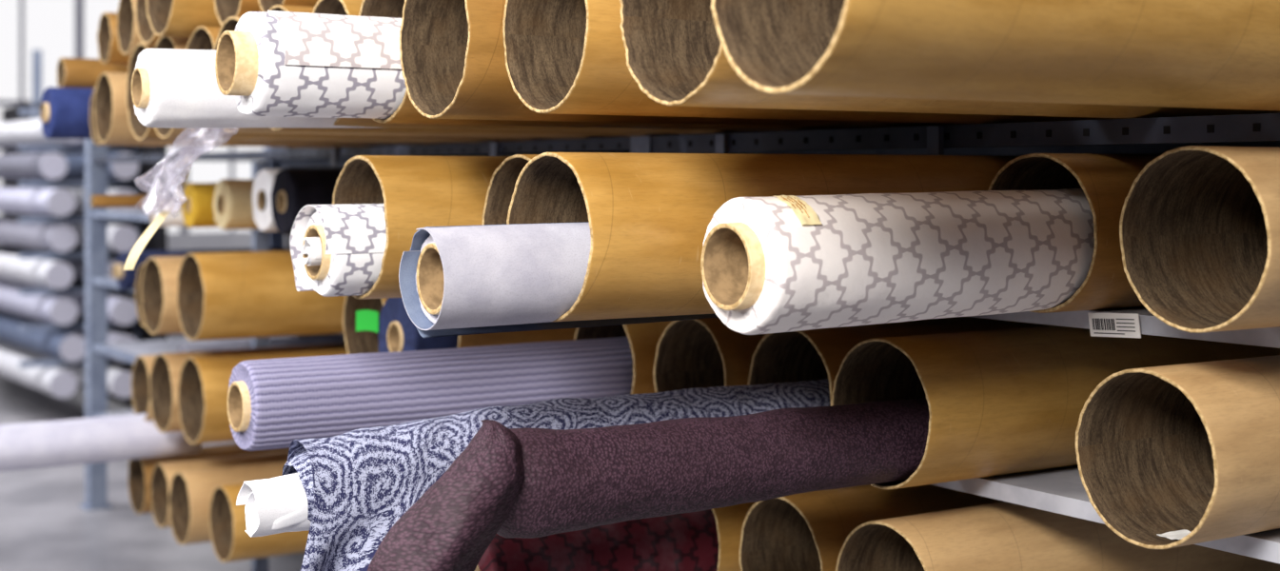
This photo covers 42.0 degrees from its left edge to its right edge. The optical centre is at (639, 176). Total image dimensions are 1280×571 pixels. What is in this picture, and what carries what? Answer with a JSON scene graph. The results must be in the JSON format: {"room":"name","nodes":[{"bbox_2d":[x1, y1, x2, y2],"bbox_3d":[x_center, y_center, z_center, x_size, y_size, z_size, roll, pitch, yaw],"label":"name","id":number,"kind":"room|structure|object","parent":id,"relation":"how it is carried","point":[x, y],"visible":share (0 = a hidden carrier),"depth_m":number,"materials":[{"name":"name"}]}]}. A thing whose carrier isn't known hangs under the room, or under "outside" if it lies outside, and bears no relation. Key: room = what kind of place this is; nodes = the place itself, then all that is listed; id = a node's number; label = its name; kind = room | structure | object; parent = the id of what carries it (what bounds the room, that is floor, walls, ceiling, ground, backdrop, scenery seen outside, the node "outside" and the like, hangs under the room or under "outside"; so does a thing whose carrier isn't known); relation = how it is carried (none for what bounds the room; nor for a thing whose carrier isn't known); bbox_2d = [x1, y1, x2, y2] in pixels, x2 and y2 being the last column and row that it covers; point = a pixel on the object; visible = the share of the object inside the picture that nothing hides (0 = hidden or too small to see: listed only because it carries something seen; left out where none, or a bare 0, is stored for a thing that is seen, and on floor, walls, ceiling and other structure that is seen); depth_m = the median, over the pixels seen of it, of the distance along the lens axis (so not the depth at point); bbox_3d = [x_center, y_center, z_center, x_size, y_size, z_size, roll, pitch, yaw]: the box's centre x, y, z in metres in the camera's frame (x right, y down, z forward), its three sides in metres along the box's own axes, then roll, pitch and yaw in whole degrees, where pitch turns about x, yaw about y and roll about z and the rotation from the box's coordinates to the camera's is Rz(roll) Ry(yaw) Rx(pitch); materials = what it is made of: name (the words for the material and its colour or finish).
{"room":"fabric warehouse","nodes":[
{"label":"fabric warehouse","id":0,"kind":"room"},
{"bbox_2d":[0,413,202,471],"bbox_3d":[-2.413,0.825,4.749,2.330,0.142,0.142,0,0,-33],"label":"roll","id":1,"kind":"object","parent":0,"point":[49,443],"visible":0.75,"depth_m":5.14,"materials":[{"name":"fabric"}]},
{"bbox_2d":[0,231,286,336],"bbox_3d":[-8.277,-0.950,13.818,17.000,5.000,0.200,0,0,-33],"label":"wall","id":2,"kind":"structure","parent":0,"point":[220,240],"depth_m":16.30,"materials":[{"name":"paint"}]},
{"bbox_2d":[0,0,75,215],"bbox_3d":[-5.736,-0.750,15.414,1.000,2.600,0.140,0,0,-33],"label":"window","id":3,"kind":"structure","parent":2,"relation":"in","point":[26,26],"depth_m":15.49,"materials":[{"name":"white glass"}]},
{"bbox_2d":[75,0,179,232],"bbox_3d":[-4.895,-0.750,15.954,1.000,2.600,0.140,0,0,-33],"label":"window","id":4,"kind":"structure","parent":2,"relation":"in","point":[88,12],"depth_m":15.80,"materials":[{"name":"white glass"}]},
{"bbox_2d":[179,146,263,233],"bbox_3d":[-4.053,-0.750,16.494,1.000,2.600,0.140,0,0,-33],"label":"window","id":5,"kind":"structure","parent":2,"relation":"in","point":[201,171],"depth_m":16.44,"materials":[{"name":"glass"},{"name":"metal"}]},
{"bbox_2d":[0,335,304,570],"bbox_3d":[-2.821,1.550,5.319,17.000,0.001,20.000,0,0,-33],"label":"floor","id":6,"kind":"structure","parent":0,"point":[44,526],"depth_m":7.40,"materials":[{"name":"concrete"}]},
{"bbox_2d":[0,49,167,409],"bbox_3d":[-4.318,0.300,11.547,0.790,2.500,4.300,0,0,-33],"label":"rack","id":7,"kind":"object","parent":6,"relation":"on","point":[42,190],"visible":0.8,"depth_m":10.10,"materials":[{"name":"grey metal"}]},
{"bbox_2d":[78,113,1279,570],"bbox_3d":[-0.221,0.325,5.017,1.030,2.450,7.328,0,0,-33],"label":"storage rack","id":8,"kind":"object","parent":6,"relation":"on","point":[1060,490],"visible":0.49,"depth_m":3.42,"materials":[{"name":"metal"}]},
{"bbox_2d":[40,86,94,138],"bbox_3d":[-1.193,-0.190,5.366,1.410,0.158,0.157,0,0,-33],"label":"roll","id":9,"kind":"object","parent":8,"relation":"on","point":[65,111],"visible":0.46,"depth_m":4.97,"materials":[{"name":"fabric"}]},
{"bbox_2d":[56,57,128,88],"bbox_3d":[-1.022,-0.310,5.523,1.752,0.100,0.100,0,0,-33],"label":"cardboard tube","id":10,"kind":"object","parent":9,"relation":"on","point":[71,72],"visible":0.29,"depth_m":5.05,"materials":[{"name":"brown cardboard"}]},
{"bbox_2d":[97,12,130,64],"bbox_3d":[-0.839,-0.400,5.285,1.701,0.150,0.150,0,0,-33],"label":"cardboard tube","id":11,"kind":"object","parent":8,"relation":"on","point":[108,50],"visible":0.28,"depth_m":4.83,"materials":[{"name":"brown cardboard"}]},
{"bbox_2d":[116,0,141,55],"bbox_3d":[-0.644,-0.410,4.934,1.752,0.170,0.170,0,0,-33],"label":"cardboard tube","id":12,"kind":"object","parent":8,"relation":"on","point":[127,31],"visible":0.14,"depth_m":4.53,"materials":[{"name":"brown cardboard"}]},
{"bbox_2d":[135,262,145,327],"bbox_3d":[-0.911,0.370,5.582,1.502,0.200,0.200,0,0,-33],"label":"cardboard tube","id":13,"kind":"object","parent":8,"relation":"on","point":[138,301],"visible":0.07,"depth_m":5.25,"materials":[{"name":"brown cardboard"}]},
{"bbox_2d":[131,354,157,420],"bbox_3d":[-0.962,0.675,5.681,1.481,0.210,0.210,0,0,-33],"label":"cardboard tube","id":14,"kind":"object","parent":8,"relation":"on","point":[142,366],"visible":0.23,"depth_m":5.36,"materials":[{"name":"brown cardboard"}]},
{"bbox_2d":[140,256,184,334],"bbox_3d":[-0.797,0.355,5.359,1.551,0.230,0.230,0,0,-33],"label":"cardboard tube","id":15,"kind":"object","parent":8,"relation":"on","point":[159,280],"visible":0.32,"depth_m":4.94,"materials":[{"name":"brown cardboard"}]},
{"bbox_2d":[144,254,186,262],"bbox_3d":[-1.631,0.390,6.677,0.730,0.162,0.163,0,0,-33],"label":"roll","id":16,"kind":"object","parent":8,"relation":"on","point":[183,254],"visible":0.02,"depth_m":6.51,"materials":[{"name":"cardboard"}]},
{"bbox_2d":[150,207,186,226],"bbox_3d":[-1.103,0.130,5.555,1.054,0.063,0.062,0,0,-33],"label":"roll","id":17,"kind":"object","parent":8,"relation":"on","point":[175,218],"visible":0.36,"depth_m":5.28,"materials":[{"name":"fabric"}]},
{"bbox_2d":[89,194,182,207],"bbox_3d":[-1.013,0.078,5.612,1.641,0.040,0.040,0,0,-33],"label":"cardboard tube","id":18,"kind":"object","parent":17,"relation":"on","point":[116,200],"visible":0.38,"depth_m":5.22,"materials":[{"name":"brown cardboard"}]},
{"bbox_2d":[111,247,287,290],"bbox_3d":[-1.847,0.390,7.014,0.730,0.161,0.163,0,0,-33],"label":"roll","id":19,"kind":"object","parent":8,"relation":"on","point":[126,279],"visible":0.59,"depth_m":6.84,"materials":[{"name":"fabric"}]},
{"bbox_2d":[181,182,218,227],"bbox_3d":[-0.986,0.090,5.428,0.994,0.142,0.142,0,0,-33],"label":"roll","id":20,"kind":"object","parent":8,"relation":"on","point":[197,198],"visible":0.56,"depth_m":5.14,"materials":[{"name":"fabric"}]},
{"bbox_2d":[127,443,289,513],"bbox_3d":[-1.031,1.000,5.815,1.452,0.200,0.200,0,0,-33],"label":"cardboard tube","id":21,"kind":"object","parent":8,"relation":"on","point":[140,470],"visible":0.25,"depth_m":5.50,"materials":[{"name":"brown cardboard"}]},
{"bbox_2d":[150,451,288,528],"bbox_3d":[-0.895,1.000,5.604,1.452,0.201,0.200,0,0,-33],"label":"cardboard tube","id":22,"kind":"object","parent":8,"relation":"on","point":[162,474],"visible":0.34,"depth_m":5.29,"materials":[{"name":"brown cardboard"}]},
{"bbox_2d":[89,84,356,147],"bbox_3d":[-0.876,-0.180,5.343,1.701,0.180,0.180,0,0,-33],"label":"cardboard tube","id":23,"kind":"object","parent":8,"relation":"on","point":[95,139],"visible":0.12,"depth_m":4.96,"materials":[{"name":"brown cardboard"}]},
{"bbox_2d":[168,461,286,545],"bbox_3d":[-0.758,0.993,5.372,1.472,0.217,0.215,0,0,-33],"label":"cardboard tube","id":24,"kind":"object","parent":8,"relation":"on","point":[190,492],"visible":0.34,"depth_m":5.00,"materials":[{"name":"brown cardboard"}]},
{"bbox_2d":[213,178,258,229],"bbox_3d":[-0.850,0.085,5.242,0.967,0.152,0.153,0,0,-33],"label":"roll","id":25,"kind":"object","parent":8,"relation":"on","point":[232,201],"visible":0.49,"depth_m":4.96,"materials":[{"name":"fabric"}]},
{"bbox_2d":[149,342,346,433],"bbox_3d":[-0.832,0.660,5.467,1.492,0.240,0.240,0,0,-33],"label":"cardboard tube","id":26,"kind":"object","parent":8,"relation":"on","point":[166,368],"visible":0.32,"depth_m":5.15,"materials":[{"name":"brown cardboard"}]},
{"bbox_2d":[208,483,309,562],"bbox_3d":[-0.589,0.993,5.136,1.441,0.215,0.215,0,0,-33],"label":"cardboard tube","id":27,"kind":"object","parent":8,"relation":"on","point":[230,541],"visible":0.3,"depth_m":4.76,"materials":[{"name":"brown cardboard"}]},
{"bbox_2d":[176,250,345,340],"bbox_3d":[-0.647,0.345,5.158,1.516,0.250,0.250,0,0,-33],"label":"cardboard tube","id":28,"kind":"object","parent":8,"relation":"on","point":[251,294],"visible":0.44,"depth_m":4.77,"materials":[{"name":"brown cardboard"}]},
{"bbox_2d":[177,334,345,352],"bbox_3d":[-1.415,0.700,6.341,0.730,0.161,0.162,0,0,-33],"label":"shelf","id":29,"kind":"object","parent":8,"relation":"on","point":[334,339],"visible":0.21,"depth_m":6.29,"materials":[{"name":"metal"}]},
{"bbox_2d":[177,348,347,444],"bbox_3d":[-0.687,0.655,5.251,1.482,0.251,0.250,0,0,-33],"label":"cardboard tube","id":30,"kind":"object","parent":8,"relation":"on","point":[204,382],"visible":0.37,"depth_m":4.87,"materials":[{"name":"brown cardboard"}]},
{"bbox_2d":[93,72,433,146],"bbox_3d":[-0.762,-0.190,5.120,1.752,0.200,0.201,0,0,-33],"label":"cardboard tube","id":31,"kind":"object","parent":8,"relation":"on","point":[110,112],"visible":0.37,"depth_m":4.71,"materials":[{"name":"brown cardboard"}]},
{"bbox_2d":[252,169,281,231],"bbox_3d":[-0.696,0.070,5.032,0.934,0.182,0.182,0,0,-33],"label":"roll","id":32,"kind":"object","parent":8,"relation":"on","point":[264,181],"visible":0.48,"depth_m":4.78,"materials":[{"name":"fabric"}]},
{"bbox_2d":[257,0,318,11],"bbox_3d":[-0.013,-0.425,3.925,1.782,0.200,0.200,0,0,-33],"label":"cardboard tube","id":33,"kind":"object","parent":8,"relation":"on","point":[265,5],"visible":0.06,"depth_m":3.42,"materials":[{"name":"brown cardboard"}]},
{"bbox_2d":[125,42,461,143],"bbox_3d":[-0.527,-0.215,4.724,1.782,0.250,0.250,0,0,-33],"label":"cardboard tube","id":34,"kind":"object","parent":8,"relation":"on","point":[141,132],"visible":0.16,"depth_m":4.33,"materials":[{"name":"brown cardboard"}]},
{"bbox_2d":[135,0,160,44],"bbox_3d":[-0.465,-0.425,4.610,1.801,0.200,0.201,0,0,-33],"label":"cardboard tube","id":35,"kind":"object","parent":34,"relation":"on","point":[147,35],"visible":0.15,"depth_m":4.20,"materials":[{"name":"brown cardboard"}]},
{"bbox_2d":[271,168,342,235],"bbox_3d":[-0.579,0.070,4.822,0.964,0.182,0.182,0,0,-33],"label":"roll","id":36,"kind":"object","parent":8,"relation":"on","point":[293,189],"visible":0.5,"depth_m":4.54,"materials":[{"name":"fabric"}]},
{"bbox_2d":[154,36,511,142],"bbox_3d":[-0.389,-0.215,4.492,1.802,0.251,0.250,0,0,-33],"label":"cardboard tube","id":37,"kind":"object","parent":8,"relation":"on","point":[165,42],"visible":0.14,"depth_m":4.07,"materials":[{"name":"brown cardboard"}]},
{"bbox_2d":[146,0,221,37],"bbox_3d":[-0.337,-0.435,4.365,1.852,0.220,0.220,0,0,-33],"label":"cardboard tube","id":38,"kind":"object","parent":37,"relation":"on","point":[171,18],"visible":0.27,"depth_m":3.84,"materials":[{"name":"brown cardboard"}]},
{"bbox_2d":[342,295,387,354],"bbox_3d":[-0.050,0.345,4.305,1.432,0.252,0.250,0,0,-33],"label":"cardboard tube","id":39,"kind":"object","parent":8,"relation":"on","point":[364,341],"visible":0.09,"depth_m":4.03,"materials":[{"name":"brown cardboard"}]},
{"bbox_2d":[185,26,567,140],"bbox_3d":[-0.243,-0.215,4.264,1.802,0.250,0.250,0,0,-33],"label":"cardboard tube","id":40,"kind":"object","parent":8,"relation":"on","point":[203,37],"visible":0.13,"depth_m":3.86,"materials":[{"name":"brown cardboard"}]},
{"bbox_2d":[332,155,509,299],"bbox_3d":[0.287,0.089,3.393,1.852,0.250,0.250,0,0,-33],"label":"cardboard tube","id":41,"kind":"object","parent":8,"relation":"on","point":[415,192],"visible":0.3,"depth_m":2.87,"materials":[{"name":"brown cardboard"}]},
{"bbox_2d":[289,203,386,296],"bbox_3d":[0.074,0.127,3.260,1.554,0.168,0.164,0,0,-33],"label":"roll","id":42,"kind":"object","parent":41,"relation":"in","point":[336,249],"visible":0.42,"depth_m":2.83,"materials":[{"name":"fabric"}]},
{"bbox_2d":[213,16,631,138],"bbox_3d":[-0.106,-0.215,4.032,1.822,0.250,0.252,0,0,-33],"label":"cardboard tube","id":43,"kind":"object","parent":8,"relation":"on","point":[230,23],"visible":0.13,"depth_m":3.67,"materials":[{"name":"brown cardboard"}]},
{"bbox_2d":[213,0,261,25],"bbox_3d":[-0.162,-0.425,4.156,1.782,0.200,0.200,0,0,-33],"label":"cardboard tube","id":44,"kind":"object","parent":43,"relation":"on","point":[224,9],"visible":0.11,"depth_m":3.74,"materials":[{"name":"brown cardboard"}]},
{"bbox_2d":[267,4,699,136],"bbox_3d":[0.040,-0.215,3.805,1.822,0.251,0.250,0,0,-33],"label":"cardboard tube","id":45,"kind":"object","parent":8,"relation":"on","point":[281,8],"visible":0.12,"depth_m":3.47,"materials":[{"name":"brown cardboard"}]},
{"bbox_3d":[-0.820,-0.027,3.247,0.330,0.223,0.171,0,0,-33],"label":"plastic wrap","id":46,"kind":"object","parent":45,"relation":"attached to","visible":0},
{"bbox_2d":[123,150,194,270],"bbox_3d":[-0.939,0.065,3.240,0.137,0.230,0.029,0,0,-33],"label":"paper strip","id":47,"kind":"object","parent":46,"relation":"attached to","point":[135,252],"visible":1,"depth_m":3.25,"materials":[{"name":"beige paper"}]},
{"bbox_2d":[481,154,539,224],"bbox_3d":[0.515,0.089,3.176,1.702,0.250,0.251,0,0,-33],"label":"cardboard tube","id":48,"kind":"object","parent":8,"relation":"on","point":[502,182],"visible":0.07,"depth_m":2.81,"materials":[{"name":"brown cardboard"}]},
{"bbox_2d":[457,327,576,348],"bbox_3d":[0.123,0.345,4.083,1.381,0.250,0.250,0,0,-33],"label":"cardboard tube","id":49,"kind":"object","parent":8,"relation":"on","point":[561,334],"visible":0.03,"depth_m":3.68,"materials":[{"name":"brown cardboard"}]},
{"bbox_2d":[355,297,458,352],"bbox_3d":[-0.110,0.357,3.955,1.111,0.202,0.236,0,0,-33],"label":"roll","id":50,"kind":"object","parent":49,"relation":"in","point":[397,332],"visible":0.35,"depth_m":3.67,"materials":[{"name":"fabric"}]},
{"bbox_2d":[236,378,830,570],"bbox_3d":[0.128,0.515,2.889,1.665,0.296,0.209,0,0,-33],"label":"roll","id":51,"kind":"object","parent":8,"relation":"on","point":[348,489],"visible":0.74,"depth_m":2.52,"materials":[{"name":"fabric"}]},
{"bbox_2d":[312,0,778,134],"bbox_3d":[0.186,-0.215,3.577,1.822,0.250,0.252,0,0,-33],"label":"cardboard tube","id":52,"kind":"object","parent":8,"relation":"on","point":[327,7],"visible":0.1,"depth_m":3.19,"materials":[{"name":"brown cardboard"}]},
{"bbox_2d":[131,48,370,128],"bbox_3d":[-0.130,-0.166,3.375,1.773,0.164,0.140,0,0,-33],"label":"roll","id":53,"kind":"object","parent":52,"relation":"in","point":[176,88],"visible":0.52,"depth_m":2.90,"materials":[{"name":"fabric"}]},
{"bbox_2d":[358,0,872,131],"bbox_3d":[0.327,-0.215,3.347,1.832,0.250,0.250,0,0,-33],"label":"cardboard tube","id":54,"kind":"object","parent":8,"relation":"on","point":[405,113],"visible":0.15,"depth_m":2.96,"materials":[{"name":"brown cardboard"}]},
{"bbox_2d":[215,10,406,118],"bbox_3d":[0.045,-0.184,3.164,1.705,0.175,0.179,0,0,-33],"label":"roll","id":55,"kind":"object","parent":54,"relation":"in","point":[275,63],"visible":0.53,"depth_m":2.72,"materials":[{"name":"fabric"}]},
{"bbox_2d":[573,320,672,393],"bbox_3d":[0.417,0.395,3.809,1.182,0.250,0.250,0,0,-33],"label":"cardboard tube","id":56,"kind":"object","parent":8,"relation":"on","point":[643,338],"visible":0.04,"depth_m":3.42,"materials":[{"name":"brown cardboard"}]},
{"bbox_2d":[226,336,633,451],"bbox_3d":[-0.084,0.424,3.488,1.572,0.169,0.170,0,0,-33],"label":"roll","id":57,"kind":"object","parent":56,"relation":"in","point":[271,403],"visible":0.59,"depth_m":3.17,"materials":[{"name":"fabric"}]},
{"bbox_2d":[367,397,929,570],"bbox_3d":[0.379,0.498,2.733,1.810,0.304,0.184,0,0,-33],"label":"roll","id":58,"kind":"object","parent":8,"relation":"on","point":[506,482],"visible":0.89,"depth_m":2.44,"materials":[{"name":"fabric"}]},
{"bbox_2d":[399,0,975,127],"bbox_3d":[0.457,-0.215,3.116,1.864,0.250,0.250,0,0,-33],"label":"cardboard tube","id":59,"kind":"object","parent":8,"relation":"on","point":[452,55],"visible":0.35,"depth_m":2.71,"materials":[{"name":"brown cardboard"}]},
{"bbox_2d":[653,317,766,393],"bbox_3d":[0.590,0.395,3.540,1.182,0.250,0.250,0,0,-33],"label":"cardboard tube","id":60,"kind":"object","parent":8,"relation":"on","point":[696,353],"visible":0.19,"depth_m":3.33,"materials":[{"name":"brown cardboard"}]},
{"bbox_2d":[711,501,756,570],"bbox_3d":[0.579,0.705,3.557,1.182,0.251,0.250,0,0,-33],"label":"cardboard tube","id":61,"kind":"object","parent":8,"relation":"on","point":[729,520],"visible":0.05,"depth_m":3.15,"materials":[{"name":"brown cardboard"}]},
{"bbox_2d":[474,509,718,570],"bbox_3d":[0.214,0.728,3.322,1.250,0.190,0.190,0,0,-33],"label":"roll","id":62,"kind":"object","parent":61,"relation":"in","point":[684,541],"visible":0.19,"depth_m":3.07,"materials":[{"name":"fabric"}]},
{"bbox_2d":[506,152,1019,321],"bbox_3d":[0.621,0.089,2.918,1.802,0.250,0.252,0,0,-33],"label":"cardboard tube","id":63,"kind":"object","parent":8,"relation":"on","point":[648,215],"visible":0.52,"depth_m":2.46,"materials":[{"name":"brown cardboard"}]},
{"bbox_2d":[398,221,718,337],"bbox_3d":[0.366,0.145,2.758,1.604,0.166,0.151,0,0,-33],"label":"roll","id":64,"kind":"object","parent":63,"relation":"in","point":[454,280],"visible":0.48,"depth_m":2.35,"materials":[{"name":"fabric"}]},
{"bbox_2d":[502,0,1128,123],"bbox_3d":[0.621,-0.215,2.906,1.814,0.250,0.252,0,0,-33],"label":"cardboard tube","id":65,"kind":"object","parent":8,"relation":"on","point":[561,56],"visible":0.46,"depth_m":2.52,"materials":[{"name":"brown cardboard"}]},
{"bbox_2d":[739,484,1003,570],"bbox_3d":[0.739,0.705,3.327,1.161,0.252,0.250,0,0,-33],"label":"cardboard tube","id":66,"kind":"object","parent":8,"relation":"on","point":[808,531],"visible":0.38,"depth_m":3.10,"materials":[{"name":"brown cardboard"}]},
{"bbox_2d":[747,316,1052,405],"bbox_3d":[0.752,0.395,3.317,1.151,0.250,0.251,0,0,-33],"label":"cardboard tube","id":67,"kind":"object","parent":8,"relation":"on","point":[818,354],"visible":0.12,"depth_m":3.11,"materials":[{"name":"brown cardboard"}]},
{"bbox_2d":[619,0,1279,118],"bbox_3d":[0.802,-0.215,2.624,1.816,0.250,0.250,0,0,-33],"label":"cardboard tube","id":68,"kind":"object","parent":8,"relation":"on","point":[675,54],"visible":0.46,"depth_m":2.26,"materials":[{"name":"brown cardboard"}]},
{"bbox_2d":[710,0,1279,110],"bbox_3d":[0.944,-0.215,2.329,1.894,0.250,0.250,0,0,-33],"label":"cardboard tube","id":69,"kind":"object","parent":8,"relation":"on","point":[1171,53],"visible":1,"depth_m":1.93,"materials":[{"name":"brown cardboard"}]},
{"bbox_2d":[831,325,1279,489],"bbox_3d":[0.889,0.395,3.084,1.171,0.250,0.250,0,0,-33],"label":"cardboard tube","id":70,"kind":"object","parent":8,"relation":"on","point":[1001,402],"visible":0.58,"depth_m":2.82,"materials":[{"name":"brown cardboard"}]},
{"bbox_2d":[835,501,1279,570],"bbox_3d":[0.889,0.705,3.102,1.151,0.250,0.250,0,0,-33],"label":"cardboard tube","id":71,"kind":"object","parent":8,"relation":"on","point":[1003,536],"visible":0.62,"depth_m":2.89,"materials":[{"name":"brown cardboard"}]},
{"bbox_2d":[987,153,1161,313],"bbox_3d":[1.069,0.089,2.896,1.072,0.250,0.250,0,0,-33],"label":"cardboard tube","id":72,"kind":"object","parent":8,"relation":"on","point":[1106,181],"visible":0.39,"depth_m":2.58,"materials":[{"name":"brown cardboard"}]},
{"bbox_2d":[700,188,1094,334],"bbox_3d":[0.650,0.115,2.628,1.269,0.209,0.192,0,0,-33],"label":"roll","id":73,"kind":"object","parent":72,"relation":"in","point":[873,258],"visible":0.75,"depth_m":2.36,"materials":[{"name":"fabric"}]},
{"bbox_2d":[775,195,822,225],"bbox_3d":[0.217,0.046,2.293,0.035,0.041,0.064,-1,1,-33],"label":"tape","id":74,"kind":"object","parent":73,"relation":"attached to","point":[806,215],"visible":1,"depth_m":2.28,"materials":[{"name":"beige paper"}]},
{"bbox_2d":[1087,312,1141,337],"bbox_3d":[0.741,0.233,2.603,0.006,0.043,0.102,0,0,-32],"label":"barcode label","id":75,"kind":"object","parent":8,"relation":"attached to","point":[1101,324],"visible":1,"depth_m":2.60,"materials":[{"name":"white paper"}]},
{"bbox_2d":[1075,354,1279,549],"bbox_3d":[1.186,0.395,2.639,1.152,0.250,0.250,0,0,-33],"label":"cardboard tube","id":76,"kind":"object","parent":8,"relation":"on","point":[1194,447],"visible":1,"depth_m":2.42,"materials":[{"name":"brown cardboard"}]},
{"bbox_2d":[1156,529,1190,539],"bbox_3d":[0.777,0.508,2.362,0.060,0.010,0.062,0,0,-33],"label":"paper label","id":77,"kind":"object","parent":76,"relation":"on","point":[1179,534],"visible":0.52,"depth_m":2.38,"materials":[{"name":"white paper"}]},
{"bbox_2d":[1119,145,1279,333],"bbox_3d":[1.231,0.085,2.556,1.167,0.251,0.250,0,0,-33],"label":"cardboard tube","id":78,"kind":"object","parent":8,"relation":"on","point":[1199,226],"visible":1,"depth_m":2.37,"materials":[{"name":"brown cardboard"}]}
]}

